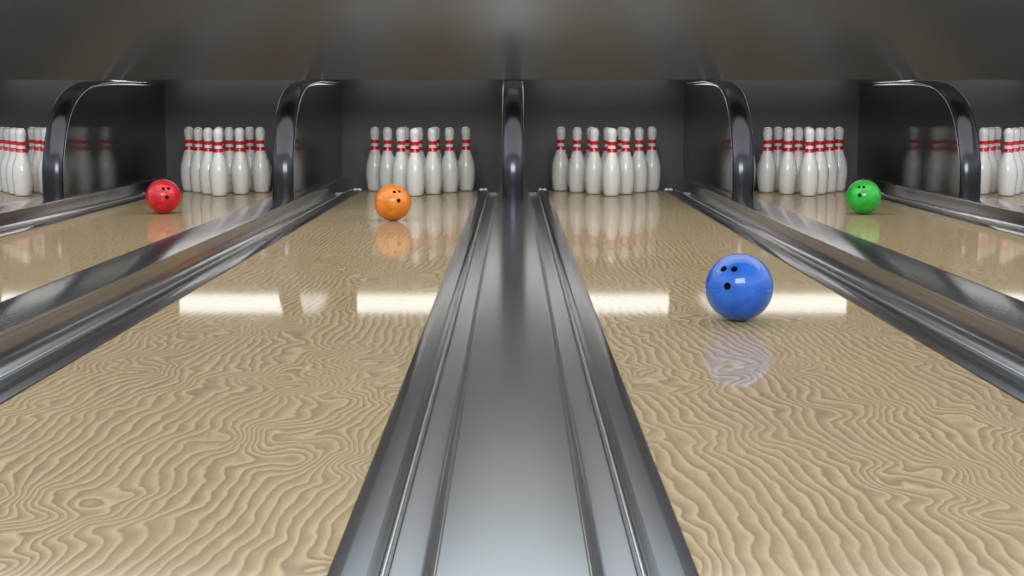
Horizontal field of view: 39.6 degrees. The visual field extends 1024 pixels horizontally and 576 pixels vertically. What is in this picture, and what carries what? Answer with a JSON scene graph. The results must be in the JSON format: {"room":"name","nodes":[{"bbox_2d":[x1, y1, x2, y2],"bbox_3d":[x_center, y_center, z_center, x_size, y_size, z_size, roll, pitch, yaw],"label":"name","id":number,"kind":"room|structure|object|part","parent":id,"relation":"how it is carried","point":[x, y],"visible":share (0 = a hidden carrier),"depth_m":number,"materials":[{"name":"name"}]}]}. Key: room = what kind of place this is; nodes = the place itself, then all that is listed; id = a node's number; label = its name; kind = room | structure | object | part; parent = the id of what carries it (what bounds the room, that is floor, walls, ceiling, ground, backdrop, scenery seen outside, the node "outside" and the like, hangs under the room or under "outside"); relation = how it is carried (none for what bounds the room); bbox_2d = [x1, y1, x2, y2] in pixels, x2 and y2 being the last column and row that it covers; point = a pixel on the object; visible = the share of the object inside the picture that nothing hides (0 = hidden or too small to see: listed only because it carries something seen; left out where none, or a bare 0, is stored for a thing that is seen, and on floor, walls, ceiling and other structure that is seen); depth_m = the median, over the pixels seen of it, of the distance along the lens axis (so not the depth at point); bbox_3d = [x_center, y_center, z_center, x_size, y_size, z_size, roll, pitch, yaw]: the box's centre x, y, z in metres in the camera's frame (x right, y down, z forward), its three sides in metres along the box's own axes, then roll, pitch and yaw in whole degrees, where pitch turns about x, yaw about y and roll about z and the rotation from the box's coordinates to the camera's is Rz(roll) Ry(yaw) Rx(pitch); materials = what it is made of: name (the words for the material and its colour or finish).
{"room":"sports facility","nodes":[
{"label":"sports facility","id":0,"kind":"room"},
{"bbox_2d":[0,80,1023,191],"bbox_3d":[0.000,-2.270,12.612,14.000,3.170,0.100,0,7,0],"label":"wall","id":1,"kind":"structure","parent":0,"point":[549,105],"depth_m":12.65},
{"bbox_3d":[0.000,0.275,5.759,14.000,0.100,14.350,0,7,0],"label":"floor","id":2,"kind":"structure","parent":0,"visible":0},
{"bbox_2d":[0,191,42,204],"bbox_3d":[-3.945,0.162,5.396,0.986,0.220,13.660,0,7,0],"label":"lane","id":3,"kind":"object","parent":2,"relation":"on","point":[5,198],"visible":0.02,"depth_m":11.26,"materials":[{"name":"brown wood"}]},
{"bbox_2d":[0,127,4,190],"bbox_3d":[-4.329,-1.098,12.080,0.159,0.543,0.159,7,10,44],"label":"pin","id":4,"kind":"object","parent":3,"relation":"on","point":[1,128],"visible":0.33,"depth_m":12.03,"materials":[{"name":"white paint"}]},
{"bbox_2d":[0,127,10,192],"bbox_3d":[-4.200,-1.069,11.858,0.159,0.543,0.159,6,9,36],"label":"pin","id":5,"kind":"object","parent":3,"relation":"on","point":[7,146],"visible":0.57,"depth_m":11.81,"materials":[{"name":"white paint"}]},
{"bbox_2d":[6,128,16,193],"bbox_3d":[-4.071,-1.040,11.637,0.159,0.543,0.159,-5,9,-35],"label":"pin","id":6,"kind":"object","parent":3,"relation":"on","point":[13,143],"visible":0.54,"depth_m":11.59,"materials":[{"name":"white paint"}]},
{"bbox_2d":[12,128,32,195],"bbox_3d":[-3.942,-1.011,11.415,0.159,0.543,0.159,1,8,9],"label":"pin","id":7,"kind":"object","parent":3,"relation":"on","point":[22,173],"visible":1,"depth_m":11.37,"materials":[{"name":"white paint"}]},
{"bbox_2d":[27,127,35,190],"bbox_3d":[-4.071,-1.098,12.080,0.159,0.543,0.159,2,8,17],"label":"pin","id":8,"kind":"object","parent":3,"relation":"on","point":[30,131],"visible":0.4,"depth_m":12.03,"materials":[{"name":"white paint"}]},
{"bbox_2d":[31,127,41,192],"bbox_3d":[-3.942,-1.069,11.858,0.159,0.543,0.159,-3,8,-23],"label":"pin","id":9,"kind":"object","parent":3,"relation":"on","point":[37,131],"visible":0.55,"depth_m":11.81,"materials":[{"name":"white paint"}]},
{"bbox_2d":[37,128,45,193],"bbox_3d":[-3.813,-1.040,11.637,0.159,0.543,0.159,7,10,43],"label":"pin","id":10,"kind":"object","parent":3,"relation":"on","point":[43,130],"visible":0.3,"depth_m":11.59,"materials":[{"name":"white paint"}]},
{"bbox_2d":[0,176,172,237],"bbox_3d":[-3.156,0.075,5.682,0.590,0.314,14.248,0,7,0],"label":"gutter","id":11,"kind":"object","parent":2,"relation":"on","point":[17,217],"visible":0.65,"depth_m":9.54,"materials":[{"name":"silver metal"}]},
{"bbox_3d":[-2.909,0.152,5.390,0.096,0.221,13.650,0,7,0],"label":"gutter rail","id":12,"kind":"part","parent":11,"relation":"part of","materials":[{"name":"silver metal"}]},
{"bbox_3d":[-3.156,0.075,5.682,0.226,0.313,14.248,0,7,0],"label":"plate","id":13,"kind":"part","parent":11,"relation":"part of","materials":[{"name":"silver metal"}]},
{"bbox_2d":[42,80,166,197],"bbox_3d":[-3.156,-1.218,11.177,0.149,0.826,3.012,0,7,0],"label":"divider","id":14,"kind":"structure","parent":11,"relation":"on","point":[100,134],"depth_m":10.79,"materials":[{"name":"grey"}]},
{"bbox_2d":[0,191,271,301],"bbox_3d":[-2.367,0.162,5.396,0.986,0.220,13.660,0,7,0],"label":"lane","id":15,"kind":"object","parent":2,"relation":"on","point":[31,259],"visible":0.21,"depth_m":7.94,"materials":[{"name":"brown wood"}]},
{"bbox_2d":[146,179,180,213],"bbox_3d":[-2.363,-0.619,9.611,0.233,0.233,0.233,0,7,0],"label":"ball","id":16,"kind":"object","parent":15,"relation":"on","point":[163,196],"visible":1,"depth_m":9.53,"materials":[{"name":"red plastic"}]},
{"bbox_2d":[180,127,193,190],"bbox_3d":[-2.748,-1.098,12.080,0.159,0.543,0.159,-2,8,-15],"label":"pin","id":17,"kind":"object","parent":15,"relation":"on","point":[188,131],"visible":0.73,"depth_m":12.03,"materials":[{"name":"white paint"}]},
{"bbox_2d":[189,127,203,192],"bbox_3d":[-2.619,-1.069,11.858,0.159,0.543,0.159,4,9,31],"label":"pin","id":18,"kind":"object","parent":15,"relation":"on","point":[197,132],"visible":0.81,"depth_m":11.81,"materials":[{"name":"white paint"}]},
{"bbox_2d":[199,128,213,193],"bbox_3d":[-2.490,-1.040,11.637,0.159,0.543,0.159,2,8,18],"label":"pin","id":19,"kind":"object","parent":15,"relation":"on","point":[208,153],"visible":0.81,"depth_m":11.59,"materials":[{"name":"white paint"}]},
{"bbox_2d":[209,128,228,195],"bbox_3d":[-2.361,-1.011,11.415,0.159,0.543,0.159,4,9,29],"label":"pin","id":20,"kind":"object","parent":15,"relation":"on","point":[218,170],"visible":1,"depth_m":11.37,"materials":[{"name":"white paint"}]},
{"bbox_2d":[215,127,224,152],"bbox_3d":[-2.490,-1.098,12.080,0.159,0.543,0.159,-1,8,-7],"label":"pin","id":21,"kind":"object","parent":15,"relation":"on","point":[216,127],"visible":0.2,"depth_m":12.04,"materials":[{"name":"white paint"}]},
{"bbox_2d":[224,127,234,192],"bbox_3d":[-2.361,-1.069,11.858,0.159,0.543,0.159,2,8,16],"label":"pin","id":22,"kind":"object","parent":15,"relation":"on","point":[229,153],"visible":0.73,"depth_m":11.81,"materials":[{"name":"white paint"}]},
{"bbox_2d":[231,128,249,193],"bbox_3d":[-2.232,-1.040,11.637,0.159,0.543,0.159,4,9,30],"label":"pin","id":23,"kind":"object","parent":15,"relation":"on","point":[240,168],"visible":1,"depth_m":11.59,"materials":[{"name":"white paint"}]},
{"bbox_2d":[245,127,254,190],"bbox_3d":[-2.232,-1.098,12.080,0.159,0.543,0.159,2,8,17],"label":"pin","id":24,"kind":"object","parent":15,"relation":"on","point":[249,131],"visible":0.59,"depth_m":12.03,"materials":[{"name":"white paint"}]},
{"bbox_2d":[251,127,270,192],"bbox_3d":[-2.103,-1.069,11.858,0.159,0.543,0.159,6,10,41],"label":"pin","id":25,"kind":"object","parent":15,"relation":"on","point":[260,171],"visible":1,"depth_m":11.81,"materials":[{"name":"white paint"}]},
{"bbox_2d":[0,176,362,404],"bbox_3d":[-1.578,0.075,5.682,0.590,0.314,14.248,0,7,0],"label":"gutter","id":26,"kind":"object","parent":2,"relation":"on","point":[44,329],"visible":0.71,"depth_m":5.39,"materials":[{"name":"silver metal"}]},
{"bbox_3d":[-1.578,0.075,5.682,0.226,0.313,14.248,0,7,0],"label":"plate","id":27,"kind":"part","parent":26,"relation":"part of","materials":[{"name":"silver metal"}]},
{"bbox_2d":[272,80,342,197],"bbox_3d":[-1.578,-1.218,11.177,0.149,0.826,3.012,0,7,0],"label":"wall","id":28,"kind":"structure","parent":26,"relation":"on","point":[307,155],"depth_m":10.47,"materials":[{"name":"grey"}]},
{"bbox_3d":[-1.578,-1.216,11.194,0.116,0.817,2.980,0,7,0],"label":"panel","id":29,"kind":"part","parent":28,"relation":"part of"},
{"bbox_2d":[0,191,477,575],"bbox_3d":[-0.789,0.162,5.396,0.986,0.220,13.660,0,7,0],"label":"lane","id":30,"kind":"object","parent":2,"relation":"on","point":[237,428],"visible":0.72,"depth_m":3.39,"materials":[{"name":"brown wood"}]},
{"bbox_2d":[366,127,380,190],"bbox_3d":[-1.173,-1.098,12.080,0.159,0.543,0.159,-4,8,-28],"label":"pin","id":31,"kind":"object","parent":30,"relation":"on","point":[372,165],"visible":0.86,"depth_m":12.03,"materials":[{"name":"white paint"}]},
{"bbox_2d":[378,127,394,188],"bbox_3d":[-1.044,-1.069,11.858,0.159,0.543,0.159,-3,8,-24],"label":"pin","id":32,"kind":"object","parent":30,"relation":"on","point":[387,158],"visible":0.82,"depth_m":11.81,"materials":[{"name":"white paint"}]},
{"bbox_2d":[374,184,410,220],"bbox_3d":[-0.765,-0.543,9.036,0.233,0.233,0.233,0,7,0],"label":"ball","id":33,"kind":"object","parent":30,"relation":"on","point":[392,202],"visible":1,"depth_m":8.95,"materials":[{"name":"orange plastic"}]},
{"bbox_2d":[392,128,407,190],"bbox_3d":[-0.915,-1.040,11.637,0.159,0.543,0.159,-5,9,-35],"label":"pin","id":34,"kind":"object","parent":30,"relation":"on","point":[400,160],"visible":0.73,"depth_m":11.58,"materials":[{"name":"white paint"}]},
{"bbox_2d":[402,127,409,157],"bbox_3d":[-0.915,-1.098,12.080,0.159,0.543,0.159,6,10,39],"label":"pin","id":35,"kind":"object","parent":30,"relation":"on","point":[407,129],"visible":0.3,"depth_m":12.03,"materials":[{"name":"white paint"}]},
{"bbox_2d":[405,128,424,195],"bbox_3d":[-0.786,-1.011,11.415,0.159,0.543,0.159,-2,8,-16],"label":"pin","id":36,"kind":"object","parent":30,"relation":"on","point":[415,170],"visible":0.98,"depth_m":11.37,"materials":[{"name":"white paint"}]},
{"bbox_2d":[416,127,425,192],"bbox_3d":[-0.786,-1.069,11.858,0.159,0.543,0.159,-5,9,-32],"label":"pin","id":37,"kind":"object","parent":30,"relation":"on","point":[423,157],"visible":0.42,"depth_m":11.81,"materials":[{"name":"white paint"}]},
{"bbox_2d":[424,128,441,193],"bbox_3d":[-0.657,-1.040,11.637,0.159,0.543,0.159,2,8,18],"label":"pin","id":38,"kind":"object","parent":30,"relation":"on","point":[432,165],"visible":0.98,"depth_m":11.59,"materials":[{"name":"white paint"}]},
{"bbox_2d":[432,127,442,190],"bbox_3d":[-0.657,-1.098,12.080,0.159,0.543,0.159,1,7,6],"label":"pin","id":39,"kind":"object","parent":30,"relation":"on","point":[437,128],"visible":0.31,"depth_m":12.04,"materials":[{"name":"white paint"}]},
{"bbox_2d":[441,127,458,192],"bbox_3d":[-0.528,-1.069,11.858,0.159,0.543,0.159,-4,9,-30],"label":"pin","id":40,"kind":"object","parent":30,"relation":"on","point":[450,167],"visible":0.97,"depth_m":11.81,"materials":[{"name":"white paint"}]},
{"bbox_2d":[458,127,474,190],"bbox_3d":[-0.399,-1.098,12.080,0.159,0.543,0.159,4,8,29],"label":"pin","id":41,"kind":"object","parent":30,"relation":"on","point":[466,163],"visible":0.98,"depth_m":12.03,"materials":[{"name":"white paint"}]},
{"bbox_2d":[327,176,698,575],"bbox_3d":[0.000,0.075,5.682,0.590,0.314,14.248,0,7,0],"label":"gutter","id":42,"kind":"object","parent":2,"relation":"on","point":[513,442],"visible":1,"depth_m":2.99,"materials":[{"name":"silver metal"}]},
{"bbox_3d":[-0.247,0.152,5.390,0.096,0.221,13.650,0,7,0],"label":"gutter rail","id":43,"kind":"part","parent":42,"relation":"part of","materials":[{"name":"silver metal"}]},
{"bbox_2d":[502,80,523,197],"bbox_3d":[0.000,-1.218,11.177,0.149,0.826,3.012,0,7,0],"label":"lane divider","id":44,"kind":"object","parent":42,"relation":"on","point":[512,101],"depth_m":9.78,"materials":[{"name":"grey metal"}]},
{"bbox_3d":[0.000,0.075,5.682,0.226,0.313,14.248,0,7,0],"label":"plate","id":45,"kind":"part","parent":42,"relation":"part of","materials":[{"name":"silver metal"}]},
{"bbox_3d":[0.247,0.152,5.390,0.096,0.221,13.650,0,7,0],"label":"gutter rail","id":46,"kind":"part","parent":42,"relation":"part of","materials":[{"name":"silver metal"}]},
{"bbox_2d":[548,191,1023,575],"bbox_3d":[0.789,0.162,5.396,0.986,0.220,13.660,0,7,0],"label":"lane","id":47,"kind":"object","parent":2,"relation":"on","point":[810,434],"visible":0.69,"depth_m":3.39,"materials":[{"name":"brown wood"}]},
{"bbox_2d":[551,127,568,190],"bbox_3d":[0.405,-1.098,12.080,0.159,0.543,0.159,-7,10,-42],"label":"pin","id":48,"kind":"object","parent":47,"relation":"on","point":[559,169],"visible":0.98,"depth_m":12.03,"materials":[{"name":"white paint"}]},
{"bbox_2d":[567,127,585,192],"bbox_3d":[0.534,-1.069,11.858,0.159,0.543,0.159,-4,8,-27],"label":"pin","id":49,"kind":"object","parent":47,"relation":"on","point":[576,166],"visible":0.98,"depth_m":11.81,"materials":[{"name":"white paint"}]},
{"bbox_2d":[584,127,593,190],"bbox_3d":[0.663,-1.098,12.080,0.159,0.543,0.159,-2,8,-17],"label":"pin","id":50,"kind":"object","parent":47,"relation":"on","point":[588,128],"visible":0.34,"depth_m":12.04,"materials":[{"name":"white paint"}]},
{"bbox_2d":[584,128,602,193],"bbox_3d":[0.663,-1.040,11.637,0.159,0.543,0.159,-4,9,-30],"label":"pin","id":51,"kind":"object","parent":47,"relation":"on","point":[593,166],"visible":0.95,"depth_m":11.59,"materials":[{"name":"white paint"}]},
{"bbox_2d":[601,127,609,192],"bbox_3d":[0.792,-1.069,11.858,0.159,0.543,0.159,-1,8,-8],"label":"pin","id":52,"kind":"object","parent":47,"relation":"on","point":[606,128],"visible":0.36,"depth_m":11.81,"materials":[{"name":"white paint"}]},
{"bbox_2d":[602,128,620,195],"bbox_3d":[0.792,-1.011,11.415,0.159,0.543,0.159,2,8,17],"label":"pin","id":53,"kind":"object","parent":47,"relation":"on","point":[611,169],"visible":1,"depth_m":11.37,"materials":[{"name":"white paint"}]},
{"bbox_2d":[616,127,624,158],"bbox_3d":[0.921,-1.098,12.080,0.159,0.543,0.159,-5,9,-33],"label":"pin","id":54,"kind":"object","parent":47,"relation":"on","point":[619,129],"visible":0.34,"depth_m":12.03,"materials":[{"name":"white paint"}]},
{"bbox_2d":[619,128,634,193],"bbox_3d":[0.921,-1.040,11.637,0.159,0.543,0.159,6,10,38],"label":"pin","id":55,"kind":"object","parent":47,"relation":"on","point":[625,158],"visible":0.88,"depth_m":11.59,"materials":[{"name":"white paint"}]},
{"bbox_2d":[632,127,647,192],"bbox_3d":[1.050,-1.069,11.858,0.159,0.543,0.159,-2,8,-13],"label":"pin","id":56,"kind":"object","parent":47,"relation":"on","point":[639,159],"visible":0.96,"depth_m":11.81,"materials":[{"name":"white paint"}]},
{"bbox_2d":[645,127,660,190],"bbox_3d":[1.179,-1.098,12.080,0.159,0.543,0.159,-3,8,-21],"label":"pin","id":57,"kind":"object","parent":47,"relation":"on","point":[654,166],"visible":0.92,"depth_m":12.03,"materials":[{"name":"white paint"}]},
{"bbox_2d":[705,253,772,320],"bbox_3d":[0.779,-0.003,4.901,0.233,0.233,0.233,0,7,0],"label":"ball","id":58,"kind":"object","parent":47,"relation":"on","point":[738,287],"visible":1,"depth_m":4.82,"materials":[{"name":"blue plastic"}]},
{"bbox_2d":[663,176,1023,403],"bbox_3d":[1.578,0.075,5.682,0.590,0.314,14.248,0,7,0],"label":"gutter","id":59,"kind":"object","parent":2,"relation":"on","point":[979,328],"visible":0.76,"depth_m":5.42,"materials":[{"name":"silver metal"}]},
{"bbox_2d":[683,80,753,197],"bbox_3d":[1.578,-1.218,11.177,0.149,0.826,3.012,0,7,0],"label":"wall","id":60,"kind":"structure","parent":59,"relation":"on","point":[718,155],"depth_m":10.47,"materials":[{"name":"grey"}]},
{"bbox_3d":[1.578,-1.216,11.194,0.116,0.817,2.980,0,7,0],"label":"panel","id":61,"kind":"part","parent":60,"relation":"part of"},
{"bbox_3d":[1.578,0.075,5.682,0.226,0.313,14.248,0,7,0],"label":"plate","id":62,"kind":"part","parent":59,"relation":"part of","materials":[{"name":"silver metal"}]},
{"bbox_2d":[754,191,1023,300],"bbox_3d":[2.367,0.162,5.396,0.986,0.220,13.660,0,7,0],"label":"lane","id":63,"kind":"object","parent":2,"relation":"on","point":[993,259],"visible":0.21,"depth_m":8.06,"materials":[{"name":"brown wood"}]},
{"bbox_2d":[752,130,755,186],"bbox_3d":[1.990,-1.098,12.080,0.159,0.543,0.159,-1,8,-9],"label":"pin","id":64,"kind":"object","parent":63,"relation":"on","point":[752,130],"visible":0.09,"depth_m":12.05,"materials":[{"name":"white paint"}]},
{"bbox_2d":[757,127,776,192],"bbox_3d":[2.119,-1.069,11.858,0.159,0.543,0.159,5,9,32],"label":"pin","id":65,"kind":"object","parent":63,"relation":"on","point":[766,170],"visible":1,"depth_m":11.81,"materials":[{"name":"white paint"}]},
{"bbox_2d":[772,127,782,190],"bbox_3d":[2.248,-1.098,12.080,0.159,0.543,0.159,-2,8,-15],"label":"pin","id":66,"kind":"object","parent":63,"relation":"on","point":[777,152],"visible":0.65,"depth_m":12.03,"materials":[{"name":"white paint"}]},
{"bbox_2d":[778,128,796,193],"bbox_3d":[2.248,-1.040,11.637,0.159,0.543,0.159,6,9,37],"label":"pin","id":67,"kind":"object","parent":63,"relation":"on","point":[787,168],"visible":1,"depth_m":11.59,"materials":[{"name":"white paint"}]},
{"bbox_2d":[793,127,803,192],"bbox_3d":[2.377,-1.069,11.858,0.159,0.543,0.159,5,9,34],"label":"pin","id":68,"kind":"object","parent":63,"relation":"on","point":[798,153],"visible":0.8,"depth_m":11.81,"materials":[{"name":"white paint"}]},
{"bbox_2d":[803,127,812,152],"bbox_3d":[2.506,-1.098,12.080,0.159,0.543,0.159,-2,8,-16],"label":"pin","id":69,"kind":"object","parent":63,"relation":"on","point":[806,127],"visible":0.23,"depth_m":12.05,"materials":[{"name":"white paint"}]},
{"bbox_2d":[799,128,818,195],"bbox_3d":[2.377,-1.011,11.415,0.159,0.543,0.159,1,7,5],"label":"pin","id":70,"kind":"object","parent":63,"relation":"on","point":[808,170],"visible":1,"depth_m":11.37,"materials":[{"name":"white paint"}]},
{"bbox_2d":[814,128,828,193],"bbox_3d":[2.506,-1.040,11.637,0.159,0.543,0.159,4,9,30],"label":"pin","id":71,"kind":"object","parent":63,"relation":"on","point":[819,153],"visible":0.82,"depth_m":11.59,"materials":[{"name":"white paint"}]},
{"bbox_2d":[824,127,837,192],"bbox_3d":[2.635,-1.069,11.858,0.159,0.543,0.159,-2,8,-15],"label":"pin","id":72,"kind":"object","parent":63,"relation":"on","point":[829,132],"visible":0.8,"depth_m":11.81,"materials":[{"name":"white paint"}]},
{"bbox_2d":[834,127,847,190],"bbox_3d":[2.764,-1.098,12.080,0.159,0.543,0.159,-5,9,-35],"label":"pin","id":73,"kind":"object","parent":63,"relation":"on","point":[839,131],"visible":0.76,"depth_m":12.03,"materials":[{"name":"white paint"}]},
{"bbox_2d":[846,180,880,213],"bbox_3d":[2.357,-0.612,9.561,0.233,0.233,0.233,0,7,0],"label":"ball","id":74,"kind":"object","parent":63,"relation":"on","point":[862,196],"visible":1,"depth_m":9.48,"materials":[{"name":"green plastic"}]},
{"bbox_2d":[853,176,1023,236],"bbox_3d":[3.156,0.075,5.682,0.590,0.314,14.248,0,7,0],"label":"gutter","id":75,"kind":"object","parent":2,"relation":"on","point":[1008,217],"visible":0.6,"depth_m":9.54,"materials":[{"name":"silver metal"}]},
{"bbox_2d":[857,80,980,197],"bbox_3d":[3.136,-1.218,11.177,0.149,0.826,3.012,0,7,0],"label":"divider","id":76,"kind":"structure","parent":75,"relation":"on","point":[918,134],"depth_m":10.77,"materials":[{"name":"grey"}]},
{"bbox_3d":[3.156,0.075,5.682,0.226,0.313,14.248,0,7,0],"label":"plate","id":77,"kind":"part","parent":75,"relation":"part of","materials":[{"name":"silver metal"}]},
{"bbox_3d":[2.909,0.152,5.390,0.096,0.221,13.650,0,7,0],"label":"gutter rail","id":78,"kind":"part","parent":75,"relation":"part of","materials":[{"name":"silver metal"}]},
{"bbox_2d":[980,191,1023,204],"bbox_3d":[3.945,0.162,5.396,0.986,0.220,13.660,0,7,0],"label":"lane","id":79,"kind":"object","parent":2,"relation":"on","point":[1017,198],"visible":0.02,"depth_m":11.26,"materials":[{"name":"brown wood"}]},
{"bbox_2d":[978,128,991,193],"bbox_3d":[3.842,-1.040,11.637,0.159,0.543,0.159,4,9,30],"label":"pin","id":80,"kind":"object","parent":79,"relation":"on","point":[986,167],"visible":0.77,"depth_m":11.58,"materials":[{"name":"white paint"}]},
{"bbox_2d":[987,127,997,192],"bbox_3d":[3.971,-1.069,11.858,0.159,0.543,0.159,2,8,17],"label":"pin","id":81,"kind":"object","parent":79,"relation":"on","point":[992,131],"visible":0.55,"depth_m":11.81,"materials":[{"name":"white paint"}]},
{"bbox_2d":[994,127,1001,190],"bbox_3d":[4.100,-1.098,12.080,0.159,0.543,0.159,4,9,30],"label":"pin","id":82,"kind":"object","parent":79,"relation":"on","point":[997,141],"visible":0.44,"depth_m":12.03,"materials":[{"name":"white paint"}]},
{"bbox_2d":[997,128,1017,195],"bbox_3d":[3.971,-1.011,11.415,0.159,0.543,0.159,-1,7,-6],"label":"pin","id":83,"kind":"object","parent":79,"relation":"on","point":[1007,172],"visible":1,"depth_m":11.37,"materials":[{"name":"white paint"}]},
{"bbox_2d":[1012,128,1023,193],"bbox_3d":[4.100,-1.040,11.637,0.159,0.543,0.159,2,8,18],"label":"pin","id":84,"kind":"object","parent":79,"relation":"on","point":[1017,132],"visible":0.54,"depth_m":11.59,"materials":[{"name":"white paint"}]},
{"bbox_2d":[1019,127,1023,192],"bbox_3d":[4.229,-1.069,11.858,0.159,0.543,0.159,3,8,23],"label":"pin","id":85,"kind":"object","parent":79,"relation":"on","point":[1021,141],"visible":0.34,"depth_m":11.81,"materials":[{"name":"white paint"}]},
{"bbox_3d":[0.000,-1.967,11.880,14.000,0.059,1.429,0,7,0],"label":"ceiling","id":86,"kind":"structure","parent":0,"visible":0},
{"bbox_2d":[0,0,1023,79],"bbox_3d":[0.000,-2.638,10.882,14.000,2.061,0.374,0,7,0],"label":"panel","id":87,"kind":"object","parent":86,"relation":"attached to","point":[40,39],"visible":1,"depth_m":11.06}
]}

